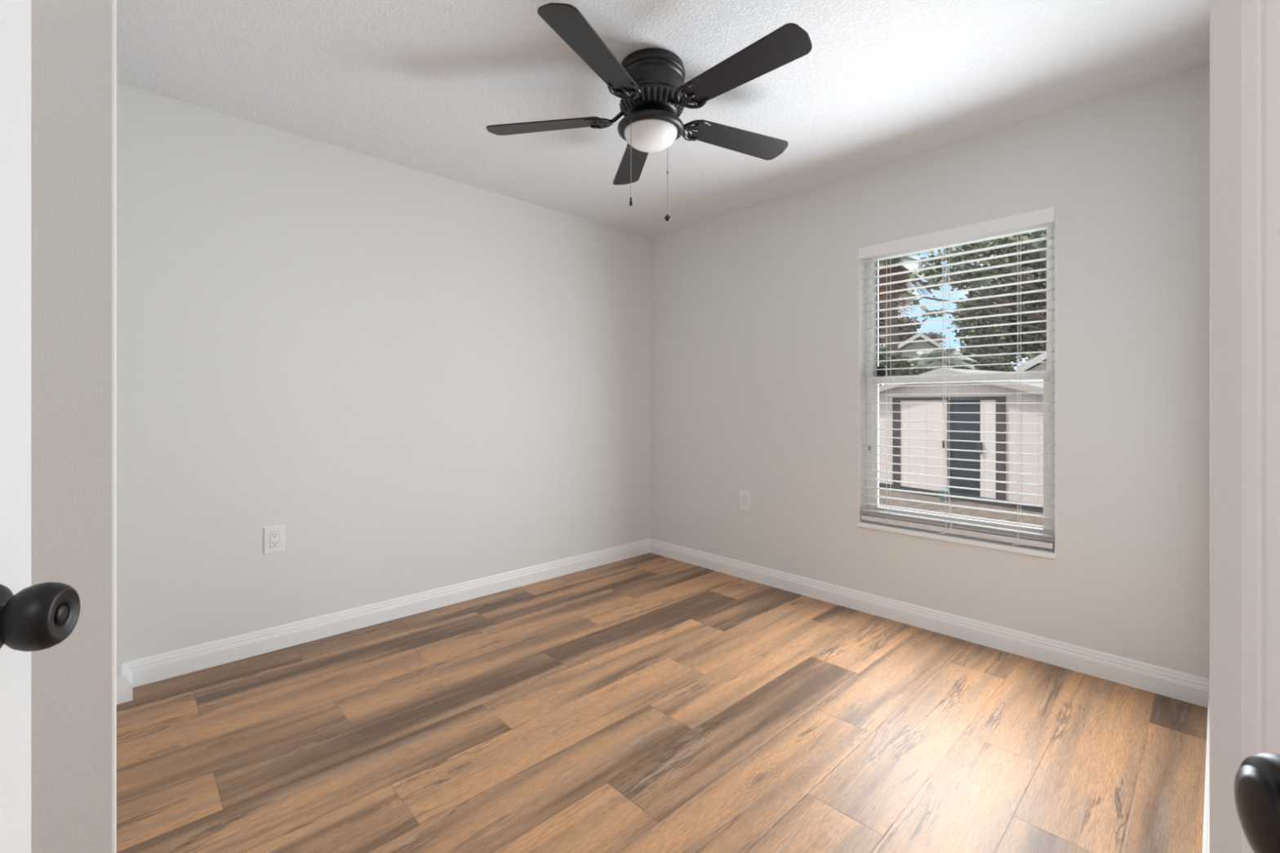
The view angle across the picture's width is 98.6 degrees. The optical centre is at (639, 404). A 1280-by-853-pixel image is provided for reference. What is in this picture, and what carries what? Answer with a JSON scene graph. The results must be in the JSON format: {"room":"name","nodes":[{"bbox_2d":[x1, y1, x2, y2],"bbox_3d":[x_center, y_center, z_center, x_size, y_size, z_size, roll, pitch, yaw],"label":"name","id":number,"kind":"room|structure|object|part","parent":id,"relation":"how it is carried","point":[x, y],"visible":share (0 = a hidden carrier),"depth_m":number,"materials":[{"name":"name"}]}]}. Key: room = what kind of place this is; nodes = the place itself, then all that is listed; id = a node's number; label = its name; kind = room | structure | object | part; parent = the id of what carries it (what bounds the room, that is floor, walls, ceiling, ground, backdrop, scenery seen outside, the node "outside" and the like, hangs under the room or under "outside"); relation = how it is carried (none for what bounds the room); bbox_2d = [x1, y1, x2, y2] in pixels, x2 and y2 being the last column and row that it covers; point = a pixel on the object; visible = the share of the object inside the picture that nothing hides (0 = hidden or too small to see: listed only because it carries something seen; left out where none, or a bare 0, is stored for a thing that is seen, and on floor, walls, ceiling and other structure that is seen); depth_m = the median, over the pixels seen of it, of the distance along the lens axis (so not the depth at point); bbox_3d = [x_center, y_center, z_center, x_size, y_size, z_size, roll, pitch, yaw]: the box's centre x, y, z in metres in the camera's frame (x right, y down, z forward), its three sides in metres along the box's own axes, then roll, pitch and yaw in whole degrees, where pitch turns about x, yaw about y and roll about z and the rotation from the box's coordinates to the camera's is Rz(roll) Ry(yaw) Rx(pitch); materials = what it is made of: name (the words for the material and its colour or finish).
{"room":"empty bedroom","nodes":[
{"label":"empty bedroom","id":0,"kind":"room"},
{"bbox_2d":[31,0,119,852],"bbox_3d":[-1.590,-0.071,1.571,0.160,2.440,1.629,0,0,-44],"label":"door frame","id":1,"kind":"structure","parent":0,"point":[75,74],"depth_m":0.99,"materials":[{"name":"white paint"}]},
{"bbox_2d":[116,662,133,704],"bbox_3d":[-2.056,1.096,2.153,0.106,0.106,0.144,0,0,-44],"label":"baseboard","id":2,"kind":"structure","parent":1,"relation":"attached to","point":[124,682],"depth_m":2.12,"materials":[{"name":"white paint"}]},
{"bbox_2d":[120,83,649,662],"bbox_3d":[-1.660,-0.071,2.739,4.967,2.440,0.160,0,0,-44],"label":"wall","id":3,"kind":"structure","parent":0,"point":[430,381],"depth_m":2.77,"materials":[{"name":"white paint"}]},
{"bbox_2d":[264,524,284,554],"bbox_3d":[-1.708,0.633,2.577,0.082,0.126,0.009,0,0,-44],"label":"wall outlet","id":4,"kind":"object","parent":3,"relation":"attached to","point":[274,536],"visible":1,"depth_m":2.57,"materials":[{"name":"white plastic"}]},
{"bbox_2d":[270,532,279,546],"bbox_3d":[-1.706,0.633,2.574,0.034,0.067,0.002,0,0,-44],"label":"receptacle","id":5,"kind":"object","parent":4,"relation":"attached to","point":[274,536],"depth_m":2.57,"materials":[{"name":"white plastic"}]},
{"bbox_2d":[120,537,650,687],"bbox_3d":[-1.002,1.096,3.244,2.997,0.106,0.015,0,0,-44],"label":"baseboard","id":6,"kind":"structure","parent":3,"relation":"attached to","point":[162,666],"depth_m":2.79,"materials":[{"name":"white paint"}]},
{"bbox_2d":[116,552,1207,852],"bbox_3d":[0.065,1.149,0.948,7.278,0.001,4.925,0,0,-44],"label":"floor","id":7,"kind":"structure","parent":0,"point":[647,703],"depth_m":1.88,"materials":[{"name":"brown wood"}]},
{"bbox_2d":[0,0,79,852],"bbox_3d":[-0.468,0.122,0.196,0.094,2.030,0.760,0,0,-20],"label":"door","id":8,"kind":"structure","parent":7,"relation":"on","point":[37,617],"depth_m":0.53,"materials":[{"name":"white paint"}]},
{"bbox_3d":[-0.548,0.193,0.500,0.040,0.059,0.059,0,0,-20],"label":"knob","id":9,"kind":"part","parent":8,"relation":"part of","materials":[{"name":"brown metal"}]},
{"bbox_2d":[1210,0,1279,852],"bbox_3d":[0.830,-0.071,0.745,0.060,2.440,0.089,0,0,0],"label":"door","id":10,"kind":"structure","parent":7,"relation":"on","point":[1245,34],"depth_m":0.73,"materials":[{"name":"white paint"}]},
{"bbox_2d":[1234,752,1279,852],"bbox_3d":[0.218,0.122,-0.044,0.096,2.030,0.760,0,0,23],"label":"door knob","id":11,"kind":"object","parent":10,"relation":"attached to","point":[1257,779],"depth_m":0.27,"materials":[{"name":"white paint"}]},
{"bbox_2d":[116,0,1209,238],"bbox_3d":[0.062,-1.351,0.927,4.967,0.120,5.159,0,0,-44],"label":"ceiling","id":12,"kind":"structure","parent":0,"point":[419,85],"depth_m":2.14,"materials":[{"name":"white paint"}]},
{"bbox_2d":[485,3,812,221],"bbox_3d":[0.075,-1.008,2.074,1.252,0.566,1.221,0,0,-44],"label":"ceiling fan","id":13,"kind":"object","parent":12,"relation":"hanging from","point":[652,91],"visible":1,"depth_m":2.00,"materials":[{"name":"black metal"}]},
{"bbox_3d":[-0.379,-1.098,2.177,0.467,0.006,0.132,0,12,10],"label":"blade","id":14,"kind":"part","parent":13,"relation":"part of","materials":[{"name":"black wood"}]},
{"bbox_3d":[-0.145,-1.098,1.721,0.132,0.006,0.467,13,6,25],"label":"blade","id":15,"kind":"part","parent":13,"relation":"part of","materials":[{"name":"black wood"}]},
{"bbox_3d":[-0.117,-1.111,2.127,0.183,0.057,0.123,0,12,10],"label":"blade arm","id":16,"kind":"part","parent":13,"relation":"part of","materials":[{"name":"black metal"}]},
{"bbox_3d":[-0.027,-1.111,1.961,0.123,0.057,0.183,13,6,25],"label":"blade arm","id":17,"kind":"part","parent":13,"relation":"part of","materials":[{"name":"black metal"}]},
{"bbox_3d":[-0.034,-0.898,2.018,0.003,0.285,0.003,0,0,-44],"label":"pull chain","id":18,"kind":"part","parent":13,"relation":"part of","materials":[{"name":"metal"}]},
{"bbox_3d":[-0.035,-1.098,2.520,0.132,0.006,0.467,-12,2,-10],"label":"blade","id":19,"kind":"part","parent":13,"relation":"part of","materials":[{"name":"black wood"}]},
{"bbox_3d":[0.041,-1.013,2.115,0.204,0.064,0.204,0,0,-44],"label":"lamp shade","id":20,"kind":"part","parent":13,"relation":"part of","materials":[{"name":"white glass"}]},
{"bbox_3d":[0.110,-0.901,2.205,0.003,0.290,0.003,0,0,-44],"label":"pull chain","id":21,"kind":"part","parent":13,"relation":"part of","materials":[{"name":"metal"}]},
{"bbox_3d":[0.150,-1.111,1.993,0.183,0.057,0.123,0,-12,46],"label":"blade arm","id":22,"kind":"part","parent":13,"relation":"part of","materials":[{"name":"black metal"}]},
{"bbox_3d":[0.176,-1.111,2.177,0.183,0.057,0.123,0,-12,-27],"label":"blade arm","id":23,"kind":"part","parent":13,"relation":"part of","materials":[{"name":"black metal"}]},
{"bbox_3d":[0.414,-1.098,2.297,0.467,0.006,0.132,0,-12,-27],"label":"blade","id":24,"kind":"part","parent":13,"relation":"part of","materials":[{"name":"black wood"}]},
{"bbox_3d":[0.334,-1.098,1.800,0.467,0.006,0.132,0,-12,46],"label":"blade","id":25,"kind":"part","parent":13,"relation":"part of","materials":[{"name":"black wood"}]},
{"bbox_2d":[649,63,1209,679],"bbox_3d":[1.859,-0.071,2.525,0.160,2.440,4.999,0,0,-44],"label":"wall","id":26,"kind":"structure","parent":0,"point":[757,350],"depth_m":2.60,"materials":[{"name":"white paint"}]},
{"bbox_2d":[739,490,750,511],"bbox_3d":[0.690,0.637,3.632,0.009,0.126,0.082,0,0,-44],"label":"wall outlet","id":27,"kind":"object","parent":26,"relation":"attached to","point":[744,496],"visible":1,"depth_m":3.63,"materials":[{"name":"white plastic"}]},
{"bbox_2d":[742,495,746,506],"bbox_3d":[0.688,0.637,3.630,0.002,0.067,0.034,0,0,-44],"label":"receptacle","id":28,"kind":"object","parent":27,"relation":"attached to","point":[744,497],"depth_m":3.63,"materials":[{"name":"white plastic"}]},
{"bbox_2d":[649,538,1209,707],"bbox_3d":[1.119,1.096,3.176,0.015,0.106,3.033,0,0,-44],"label":"baseboard","id":29,"kind":"structure","parent":26,"relation":"attached to","point":[1184,686],"depth_m":2.65,"materials":[{"name":"white paint"}]},
{"bbox_2d":[857,222,1056,559],"bbox_3d":[1.578,-0.095,2.804,0.166,1.556,0.898,0,0,-44],"label":"window","id":30,"kind":"structure","parent":26,"relation":"in","point":[1046,377],"depth_m":2.76,"materials":[{"name":"white plastic"}]},
{"bbox_3d":[1.355,-0.183,3.090,0.055,0.057,0.055,0,0,-44],"label":"sash knob","id":31,"kind":"part","parent":30,"relation":"part of","materials":[{"name":"black plastic"}]},
{"bbox_2d":[858,206,1054,549],"bbox_3d":[1.547,-0.108,2.776,0.062,1.528,0.888,0,0,-44],"label":"window blind","id":32,"kind":"object","parent":30,"relation":"attached to","point":[1046,215],"visible":0.98,"depth_m":2.70,"materials":[{"name":"white plastic"}]},
{"bbox_3d":[1.347,-0.088,2.987,0.059,1.487,0.042,0,0,-44],"label":"ladder cord","id":33,"kind":"part","parent":32,"relation":"part of","materials":[{"name":"white fabric"}]},
{"bbox_3d":[1.528,-0.083,2.754,0.006,1.476,0.059,0,0,-44],"label":"lift cord","id":34,"kind":"part","parent":32,"relation":"part of","materials":[{"name":"white fabric"}]},
{"bbox_3d":[1.550,-0.101,2.777,0.055,1.460,0.003,0,0,-44],"label":"ladder cord","id":35,"kind":"part","parent":32,"relation":"part of","materials":[{"name":"white fabric"}]},
{"bbox_3d":[1.551,0.632,2.777,0.049,0.026,0.870,0,0,-44],"label":"rail","id":36,"kind":"part","parent":32,"relation":"part of","materials":[{"name":"white plastic"}]},
{"bbox_3d":[1.758,-0.088,2.555,0.059,1.487,0.042,0,0,-44],"label":"ladder cord","id":37,"kind":"part","parent":32,"relation":"part of","materials":[{"name":"white fabric"}]},
{"bbox_3d":[1.557,0.671,2.784,0.106,0.024,0.898,0,0,-44],"label":"sill","id":38,"kind":"part","parent":30,"relation":"part of","materials":[{"name":"white paint"}]},
{"bbox_3d":[1.606,-0.134,2.829,0.032,0.042,0.816,0,0,-44],"label":"meeting rail","id":39,"kind":"part","parent":30,"relation":"part of","materials":[{"name":"white plastic"}]},
{"bbox_3d":[1.607,0.256,2.830,0.024,0.738,0.816,0,0,-44],"label":"sash","id":40,"kind":"part","parent":30,"relation":"part of","materials":[{"name":"white plastic"}]},
{"bbox_3d":[1.627,-0.476,2.849,0.025,0.726,0.816,0,0,-44],"label":"sash","id":41,"kind":"part","parent":30,"relation":"part of","materials":[{"name":"white plastic"}]},
{"bbox_2d":[1209,0,1210,852],"bbox_3d":[1.713,-0.071,1.556,1.387,2.440,0.134,0,0,-44],"label":"wall","id":42,"kind":"structure","parent":0,"point":[1210,0],"depth_m":1.13,"materials":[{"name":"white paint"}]},
{"bbox_2d":[1202,688,1209,852],"bbox_3d":[1.676,1.096,1.623,1.345,0.106,0.015,0,0,-44],"label":"baseboard","id":43,"kind":"structure","parent":42,"relation":"attached to","point":[1206,836],"depth_m":1.49,"materials":[{"name":"white paint"}]},
{"label":"outside","id":44,"kind":"structure","parent":0,"visible":0},
{"bbox_2d":[879,488,1043,528],"bbox_3d":[11.943,1.599,22.391,41.833,0.200,60.000,0,0,-44],"label":"ground","id":45,"kind":"structure","parent":44,"point":[936,508],"depth_m":7.94,"materials":[{"name":"beige concrete"}]},
{"bbox_2d":[878,344,930,386],"bbox_3d":[6.853,-0.138,15.011,2.117,3.354,1.144,0,0,6],"label":"bush","id":46,"kind":"object","parent":45,"relation":"on","point":[886,356],"visible":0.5,"depth_m":14.74,"materials":[{"name":"green plant"}]},
{"bbox_2d":[878,251,938,376],"bbox_3d":[8.292,-1.974,18.461,2.988,7.011,2.947,0,0,-44],"label":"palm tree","id":47,"kind":"object","parent":45,"relation":"on","point":[894,330],"visible":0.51,"depth_m":18.27,"materials":[{"name":"green plant"}]},
{"bbox_2d":[878,294,945,386],"bbox_3d":[15.725,-2.748,33.920,5.872,8.577,3.052,0,0,-7],"label":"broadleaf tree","id":48,"kind":"object","parent":45,"relation":"on","point":[902,329],"visible":0.16,"depth_m":33.44,"materials":[{"name":"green plant"}]},
{"bbox_2d":[884,333,946,385],"bbox_3d":[13.504,-0.812,26.669,3.110,4.622,6.460,0,0,27],"label":"house","id":49,"kind":"structure","parent":45,"relation":"on","point":[919,336],"depth_m":24.02,"materials":[{"name":"grey paint"}]},
{"bbox_2d":[907,348,976,370],"bbox_3d":[6.956,0.121,12.569,1.620,2.821,1.344,0,0,-44],"label":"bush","id":50,"kind":"object","parent":45,"relation":"on","point":[928,353],"visible":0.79,"depth_m":12.37,"materials":[{"name":"green plant"}]},
{"bbox_2d":[938,488,948,501],"bbox_3d":[4.734,1.418,8.579,0.150,0.161,0.150,0,0,-44],"label":"bucket","id":51,"kind":"object","parent":45,"relation":"on","point":[940,491],"visible":0.69,"depth_m":8.53,"materials":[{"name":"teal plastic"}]},
{"bbox_2d":[879,368,1043,512],"bbox_3d":[5.974,0.463,9.443,2.905,2.072,3.883,0,0,-31],"label":"garden shed","id":52,"kind":"object","parent":45,"relation":"on","point":[1011,388],"visible":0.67,"depth_m":8.54,"materials":[{"name":"beige wood"}]},
{"bbox_3d":[4.685,0.668,9.106,0.042,1.462,0.801,0,0,-31],"label":"door","id":53,"kind":"part","parent":52,"relation":"part of","materials":[{"name":"white wood"}]},
{"bbox_3d":[4.872,0.643,8.797,0.080,1.512,1.794,0,0,-31],"label":"door frame","id":54,"kind":"part","parent":52,"relation":"part of","materials":[{"name":"wood"}]},
{"bbox_3d":[5.972,1.449,9.441,2.630,0.100,3.583,0,0,-31],"label":"board","id":55,"kind":"part","parent":52,"relation":"part of","materials":[{"name":"wood"}]},
{"bbox_3d":[5.125,0.659,8.295,0.038,0.160,0.040,0,0,-31],"label":"handle","id":56,"kind":"part","parent":52,"relation":"part of","materials":[{"name":"metal"}]},
{"bbox_3d":[5.213,0.668,8.227,0.042,1.462,0.226,0,0,-31],"label":"door","id":57,"kind":"part","parent":52,"relation":"part of","materials":[{"name":"white wood"}]},
{"bbox_2d":[897,229,1046,330],"bbox_3d":[3.681,-0.156,5.452,2.309,3.377,0.685,0,0,0],"label":"broadleaf tree","id":58,"kind":"object","parent":45,"relation":"on","point":[1009,269],"visible":0.51,"depth_m":5.39,"materials":[{"name":"green plant"}]},
{"bbox_2d":[927,351,1016,372],"bbox_3d":[10.282,-0.070,17.259,2.740,3.221,1.351,0,0,2],"label":"bush","id":59,"kind":"object","parent":45,"relation":"on","point":[992,359],"visible":0.35,"depth_m":16.88,"materials":[{"name":"green plant"}]},
{"bbox_2d":[946,242,1046,367],"bbox_3d":[13.558,-2.317,20.245,4.422,7.722,2.595,0,0,0],"label":"broadleaf tree","id":60,"kind":"object","parent":45,"relation":"on","point":[1039,336],"visible":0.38,"depth_m":19.71,"materials":[{"name":"green plant"}]},
{"bbox_2d":[1016,352,1046,371],"bbox_3d":[11.203,-0.145,13.860,2.623,3.289,2.860,0,0,39],"label":"house","id":61,"kind":"structure","parent":45,"relation":"on","point":[1042,357],"depth_m":13.46,"materials":[{"name":"beige"}]},
{"bbox_2d":[1021,237,1046,359],"bbox_3d":[18.614,-3.223,24.561,5.078,9.530,3.515,0,0,1],"label":"broadleaf tree","id":62,"kind":"object","parent":45,"relation":"on","point":[1043,244],"visible":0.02,"depth_m":23.94,"materials":[{"name":"green plant"}]}
]}

